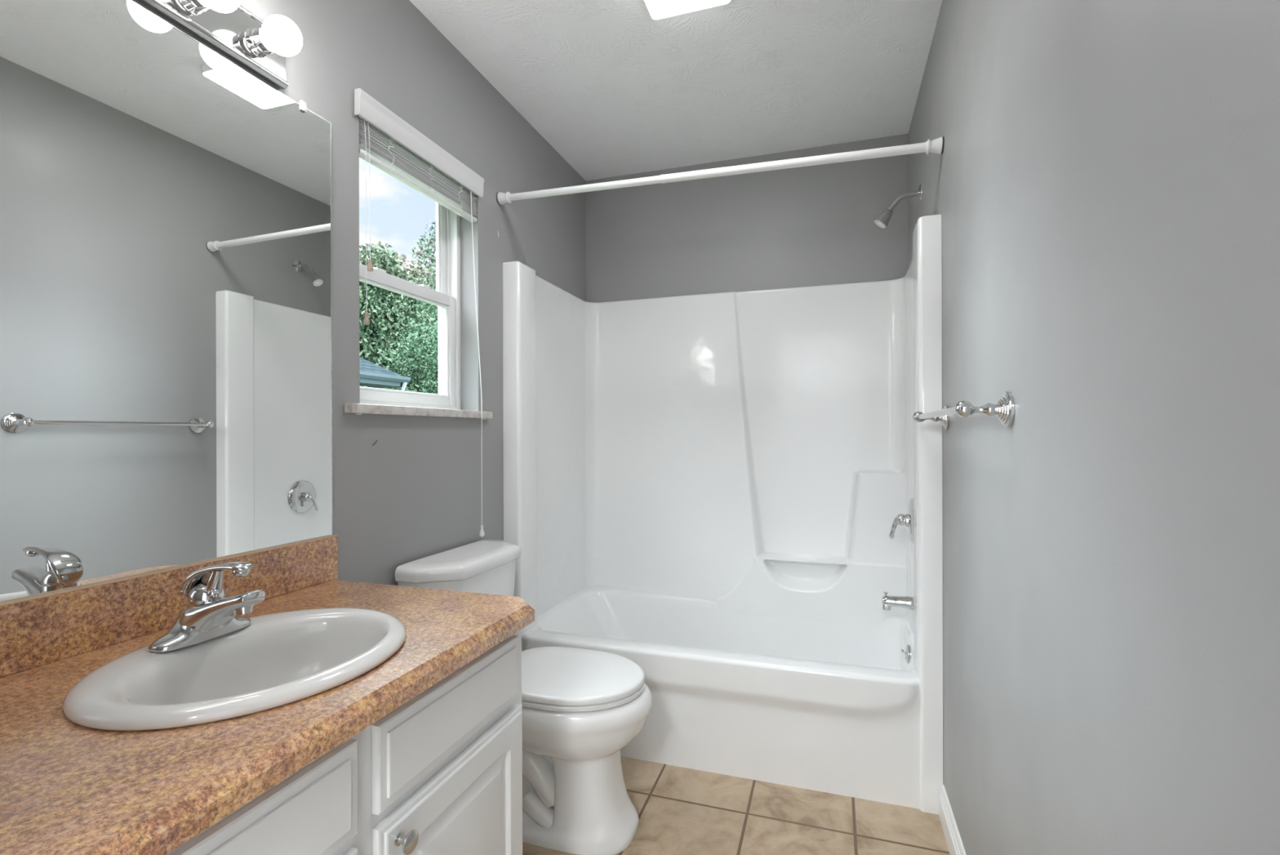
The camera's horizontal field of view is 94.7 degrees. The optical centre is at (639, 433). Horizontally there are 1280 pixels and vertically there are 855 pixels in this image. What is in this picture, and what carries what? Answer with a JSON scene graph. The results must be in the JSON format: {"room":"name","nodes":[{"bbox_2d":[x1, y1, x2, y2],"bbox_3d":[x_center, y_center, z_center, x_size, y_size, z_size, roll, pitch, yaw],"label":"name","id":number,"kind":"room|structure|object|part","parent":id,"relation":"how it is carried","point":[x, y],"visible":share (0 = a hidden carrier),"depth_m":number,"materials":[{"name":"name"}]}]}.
{"room":"bathroom","nodes":[
{"label":"bathroom","id":0,"kind":"room"},
{"bbox_2d":[132,0,586,585],"bbox_3d":[-0.809,-0.065,1.653,0.164,2.509,3.270,0,0,18],"label":"wall","id":1,"kind":"structure","parent":0,"point":[406,489],"depth_m":1.82,"materials":[{"name":"grey paint"}]},
{"bbox_2d":[0,0,332,603],"bbox_3d":[-0.976,-0.267,0.869,0.012,1.046,1.296,0,0,18],"label":"wall mirror","id":2,"kind":"object","parent":1,"relation":"attached to","point":[166,290],"visible":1,"depth_m":1.09,"materials":[{"name":"clear glass"}]},
{"bbox_2d":[0,536,337,676],"bbox_3d":[-0.978,0.312,0.843,0.018,0.106,1.354,0,0,18],"label":"backsplash","id":3,"kind":"structure","parent":1,"relation":"attached to","point":[33,633],"depth_m":1.04,"materials":[{"name":"brown laminate"}]},
{"bbox_2d":[136,0,302,89],"bbox_3d":[-0.872,-0.844,0.997,0.132,0.116,0.705,0,0,18],"label":"vanity light","id":4,"kind":"object","parent":1,"relation":"attached to","point":[262,48],"visible":1,"depth_m":1.23,"materials":[{"name":"silver metal"}]},
{"bbox_2d":[177,0,240,14],"bbox_3d":[-0.821,-0.843,1.126,0.114,0.074,0.074,0,0,18],"label":"bulb","id":5,"kind":"object","parent":4,"relation":"attached to","point":[184,6],"depth_m":1.13,"materials":[{"name":"white glass"}]},
{"bbox_2d":[244,14,302,57],"bbox_3d":[-0.778,-0.843,1.258,0.114,0.074,0.074,0,0,18],"label":"bulb","id":6,"kind":"object","parent":4,"relation":"attached to","point":[277,34],"depth_m":1.25,"materials":[{"name":"white glass"}]},
{"bbox_2d":[344,202,492,419],"bbox_3d":[-0.727,-0.469,1.865,0.181,0.839,0.665,0,0,18],"label":"window","id":7,"kind":"structure","parent":1,"relation":"in","point":[446,295],"depth_m":2.08,"materials":[{"name":"white plastic"}]},
{"bbox_3d":[-0.751,-0.290,1.874,0.025,0.391,0.509,0,0,18],"label":"sash","id":8,"kind":"part","parent":7,"relation":"part of","materials":[{"name":"white plastic"}]},
{"bbox_3d":[-0.774,-0.482,1.881,0.082,0.812,0.559,0,0,18],"label":"frame","id":9,"kind":"part","parent":7,"relation":"part of","materials":[{"name":"white plastic"}]},
{"bbox_3d":[-0.688,-0.066,1.853,0.101,0.026,0.665,0,0,18],"label":"sill","id":10,"kind":"part","parent":7,"relation":"part of","materials":[{"name":"stone"}]},
{"bbox_2d":[354,88,484,536],"bbox_3d":[-0.660,-0.274,1.839,0.065,1.277,0.580,0,0,18],"label":"window blind","id":11,"kind":"object","parent":7,"relation":"attached to","point":[387,142],"visible":0.98,"depth_m":1.78,"materials":[{"name":"white plastic"}]},
{"bbox_3d":[-0.741,-0.589,1.593,0.006,0.524,0.003,0,0,18],"label":"tilt cord","id":12,"kind":"part","parent":11,"relation":"part of","materials":[{"name":"white fabric"}]},
{"bbox_3d":[-0.738,-0.662,1.606,0.006,0.377,0.003,0,0,18],"label":"tilt cord","id":13,"kind":"part","parent":11,"relation":"part of","materials":[{"name":"white fabric"}]},
{"bbox_3d":[-0.676,-0.759,1.849,0.025,0.013,0.545,0,0,18],"label":"rail","id":14,"kind":"part","parent":11,"relation":"part of","materials":[{"name":"white plastic"}]},
{"bbox_3d":[-0.572,-0.262,2.066,0.039,1.178,0.006,0,0,-34],"label":"lift cord","id":15,"kind":"part","parent":11,"relation":"part of","materials":[{"name":"white fabric"}]},
{"bbox_3d":[-0.781,-0.660,1.884,0.024,0.409,0.509,0,0,18],"label":"sash","id":16,"kind":"part","parent":7,"relation":"part of","materials":[{"name":"white plastic"}]},
{"bbox_2d":[408,0,942,181],"bbox_3d":[-0.033,-1.332,1.400,1.804,0.060,3.270,0,0,18],"label":"ceiling","id":17,"kind":"structure","parent":0,"point":[615,89],"depth_m":2.11,"materials":[{"name":"white paint"}]},
{"bbox_2d":[643,0,731,19],"bbox_3d":[0.118,-1.287,1.669,0.249,0.030,0.249,0,0,18],"label":"recessed light","id":18,"kind":"object","parent":17,"relation":"in","point":[657,9],"visible":1,"depth_m":1.76,"materials":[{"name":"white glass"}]},
{"bbox_2d":[522,755,950,854],"bbox_3d":[-0.025,1.197,1.400,1.804,0.060,3.270,0,0,18],"label":"floor","id":19,"kind":"structure","parent":0,"point":[681,810],"depth_m":1.78,"materials":[{"name":"beige tile"}]},
{"bbox_2d":[165,629,522,854],"bbox_3d":[-0.701,0.785,0.742,0.604,0.768,1.302,0,0,18],"label":"vanity cabinet","id":20,"kind":"object","parent":19,"relation":"on","point":[440,773],"visible":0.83,"depth_m":0.94,"materials":[{"name":"white wood"}]},
{"bbox_3d":[-0.459,0.492,0.629,0.018,0.129,0.408,0,0,18],"label":"drawer","id":21,"kind":"part","parent":20,"relation":"part of","materials":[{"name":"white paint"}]},
{"bbox_2d":[0,534,534,854],"bbox_3d":[-0.702,0.328,0.753,0.599,0.144,1.354,0,0,18],"label":"countertop","id":22,"kind":"structure","parent":20,"relation":"on","point":[68,787],"depth_m":0.78,"materials":[{"name":"brown laminate"}]},
{"bbox_2d":[147,561,265,652],"bbox_3d":[-0.701,0.278,0.987,0.149,0.129,0.158,0,0,18],"label":"faucet","id":23,"kind":"object","parent":22,"relation":"on","point":[208,614],"visible":1,"depth_m":0.97,"materials":[{"name":"silver metal"}]},
{"bbox_3d":[-0.704,0.258,0.988,0.127,0.088,0.052,0,0,18],"label":"lever handle","id":24,"kind":"part","parent":23,"relation":"part of","materials":[{"name":"silver metal"}]},
{"bbox_3d":[-0.695,0.299,0.986,0.137,0.081,0.074,0,0,18],"label":"spout","id":25,"kind":"part","parent":23,"relation":"part of","materials":[{"name":"silver metal"}]},
{"bbox_2d":[62,607,405,730],"bbox_3d":[-0.610,0.424,0.949,0.410,0.162,0.467,0,0,18],"label":"sink","id":26,"kind":"object","parent":22,"relation":"in","point":[278,659],"visible":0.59,"depth_m":0.95,"materials":[{"name":"white ceramic"}]},
{"bbox_3d":[-0.458,0.821,0.629,0.018,0.485,0.408,0,0,18],"label":"door","id":27,"kind":"part","parent":20,"relation":"part of","materials":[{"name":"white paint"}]},
{"bbox_3d":[-0.352,0.612,0.887,0.028,0.033,0.033,0,0,18],"label":"knob","id":28,"kind":"part","parent":20,"relation":"part of","materials":[{"name":"silver metal"}]},
{"bbox_3d":[-0.322,0.492,1.053,0.018,0.129,0.405,0,0,18],"label":"drawer","id":29,"kind":"part","parent":20,"relation":"part of","materials":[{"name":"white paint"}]},
{"bbox_3d":[-0.318,0.821,1.060,0.018,0.485,0.420,0,0,18],"label":"door","id":30,"kind":"part","parent":20,"relation":"part of","materials":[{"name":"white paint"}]},
{"bbox_2d":[395,538,652,854],"bbox_3d":[-0.298,0.773,1.798,0.686,0.790,0.489,0,0,18],"label":"toilet","id":31,"kind":"object","parent":19,"relation":"on","point":[581,707],"visible":0.66,"depth_m":1.67,"materials":[{"name":"white ceramic"}]},
{"bbox_3d":[-0.543,0.590,1.882,0.169,0.331,0.456,0,0,18],"label":"tank","id":32,"kind":"part","parent":31,"relation":"part of","materials":[{"name":"white ceramic"}]},
{"bbox_3d":[-0.537,0.402,1.879,0.184,0.046,0.480,0,0,18],"label":"tank lid","id":33,"kind":"part","parent":31,"relation":"part of","materials":[{"name":"white ceramic"}]},
{"bbox_3d":[-0.212,0.743,1.774,0.458,0.014,0.365,0,0,18],"label":"seat","id":34,"kind":"part","parent":31,"relation":"part of","materials":[{"name":"white plastic"}]},
{"bbox_3d":[-0.212,0.721,1.774,0.459,0.024,0.368,0,0,18],"label":"lid","id":35,"kind":"part","parent":31,"relation":"part of","materials":[{"name":"white plastic"}]},
{"bbox_2d":[502,213,943,813],"bbox_3d":[0.323,0.248,2.417,1.522,1.836,0.812,0,0,18],"label":"shower","id":36,"kind":"object","parent":19,"relation":"on","point":[705,492],"visible":0.9,"depth_m":2.62,"materials":[{"name":"white plastic"}]},
{"bbox_2d":[523,584,918,678],"bbox_3d":[0.327,0.930,2.417,1.471,0.328,0.762,0,0,18],"label":"basin","id":37,"kind":"object","parent":36,"relation":"in","point":[844,639],"depth_m":2.61,"materials":[{"name":"white plastic"}]},
{"bbox_2d":[881,591,914,609],"bbox_3d":[0.979,0.638,2.240,0.114,0.065,0.049,0,0,18],"label":"tub spout","id":38,"kind":"object","parent":36,"relation":"attached to","point":[887,601],"visible":0.99,"depth_m":2.23,"materials":[{"name":"silver metal"}]},
{"bbox_2d":[888,497,913,543],"bbox_3d":[0.993,0.329,2.239,0.085,0.172,0.172,0,0,18],"label":"shower valve","id":39,"kind":"object","parent":36,"relation":"attached to","point":[907,519],"visible":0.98,"depth_m":2.22,"materials":[{"name":"silver metal"}]},
{"bbox_3d":[0.985,0.355,2.253,0.040,0.101,0.071,0,0,-23],"label":"lever handle","id":40,"kind":"part","parent":39,"relation":"part of","materials":[{"name":"silver metal"}]},
{"bbox_2d":[900,644,909,662],"bbox_3d":[0.997,0.829,2.224,0.029,0.068,0.068,0,0,18],"label":"overflow plate","id":41,"kind":"object","parent":36,"relation":"attached to","point":[906,652],"visible":1,"depth_m":2.21,"materials":[{"name":"silver metal"}]},
{"bbox_3d":[1.006,0.829,2.221,0.010,0.068,0.068,0,0,18],"label":"plate","id":42,"kind":"part","parent":41,"relation":"part of","materials":[{"name":"silver metal"}]},
{"bbox_2d":[585,133,908,302],"bbox_3d":[0.467,-0.069,2.863,1.524,2.509,0.120,0,0,18],"label":"wall","id":43,"kind":"structure","parent":0,"point":[810,225],"depth_m":2.78,"materials":[{"name":"grey paint"}]},
{"bbox_2d":[908,0,1279,854],"bbox_3d":[0.772,-0.070,1.140,0.120,2.509,3.270,0,0,18],"label":"wall","id":44,"kind":"structure","parent":0,"point":[1104,185],"depth_m":0.72,"materials":[{"name":"grey paint"}]},
{"bbox_2d":[496,136,943,205],"bbox_3d":[0.189,-0.881,2.015,1.524,0.078,0.048,0,0,18],"label":"curtain rod","id":45,"kind":"object","parent":44,"relation":"attached to","point":[935,146],"visible":1,"depth_m":1.96,"materials":[{"name":"white plastic"}]},
{"bbox_2d":[873,184,921,228],"bbox_3d":[0.977,-0.860,2.243,0.165,0.148,0.062,0,0,18],"label":"sprayer","id":46,"kind":"object","parent":44,"relation":"attached to","point":[882,220],"visible":1,"depth_m":2.23,"materials":[{"name":"silver metal"}]},
{"bbox_3d":[0.999,-0.879,2.236,0.108,0.066,0.019,0,0,18],"label":"shower arm","id":47,"kind":"part","parent":46,"relation":"part of","materials":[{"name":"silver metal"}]},
{"bbox_2d":[938,784,966,854],"bbox_3d":[0.578,1.117,0.749,0.014,0.096,2.205,0,0,18],"label":"baseboard","id":48,"kind":"structure","parent":44,"relation":"attached to","point":[953,840],"depth_m":1.66,"materials":[{"name":"white wood"}]},
{"bbox_2d":[912,391,1014,429],"bbox_3d":[0.754,-0.046,1.433,0.093,0.069,0.692,0,0,18],"label":"towel bar","id":49,"kind":"object","parent":44,"relation":"attached to","point":[1003,409],"visible":1,"depth_m":1.13,"materials":[{"name":"silver metal"}]},
{"bbox_3d":[0.840,-0.048,1.733,0.072,0.033,0.033,0,0,18],"label":"post","id":50,"kind":"part","parent":49,"relation":"part of","materials":[{"name":"silver metal"}]},
{"bbox_3d":[0.648,-0.047,1.140,0.072,0.033,0.033,0,0,18],"label":"post","id":51,"kind":"part","parent":49,"relation":"part of","materials":[{"name":"silver metal"}]},
{"label":"outside","id":52,"kind":"structure","parent":0,"visible":0},
{"bbox_3d":[-16.390,3.718,18.790,39.600,0.200,70.000,0,0,18],"label":"lawn","id":53,"kind":"structure","parent":52,"visible":0},
{"bbox_2d":[360,357,410,391],"bbox_3d":[-9.197,0.236,10.926,6.160,6.721,7.050,0,0,18],"label":"garage","id":54,"kind":"structure","parent":53,"relation":"on","point":[372,375],"depth_m":12.74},
{"bbox_2d":[359,240,438,390],"bbox_3d":[-8.290,-1.210,20.113,4.319,9.612,6.063,0,0,9],"label":"maple tree","id":55,"kind":"object","parent":53,"relation":"on","point":[391,313],"visible":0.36,"depth_m":18.36,"materials":[{"name":"green plant"}]},
{"bbox_2d":[377,318,438,394],"bbox_3d":[-5.835,0.252,15.642,4.170,6.676,3.046,0,0,-29],"label":"spruce tree","id":56,"kind":"object","parent":53,"relation":"on","point":[420,370],"visible":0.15,"depth_m":15.08,"materials":[{"name":"green plant"}]},
{"bbox_2d":[391,251,435,287],"bbox_3d":[-11.535,-2.432,27.334,5.894,12.076,6.597,0,0,-28],"label":"maple tree","id":57,"kind":"object","parent":53,"relation":"on","point":[412,266],"visible":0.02,"depth_m":27.13,"materials":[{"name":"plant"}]},
{"bbox_2d":[408,211,438,330],"bbox_3d":[-4.133,-0.590,12.652,1.761,8.345,2.365,0,0,18],"label":"tree","id":58,"kind":"object","parent":53,"relation":"on","point":[428,244],"visible":0.23,"depth_m":11.87,"materials":[{"name":"green plant"}]}
]}

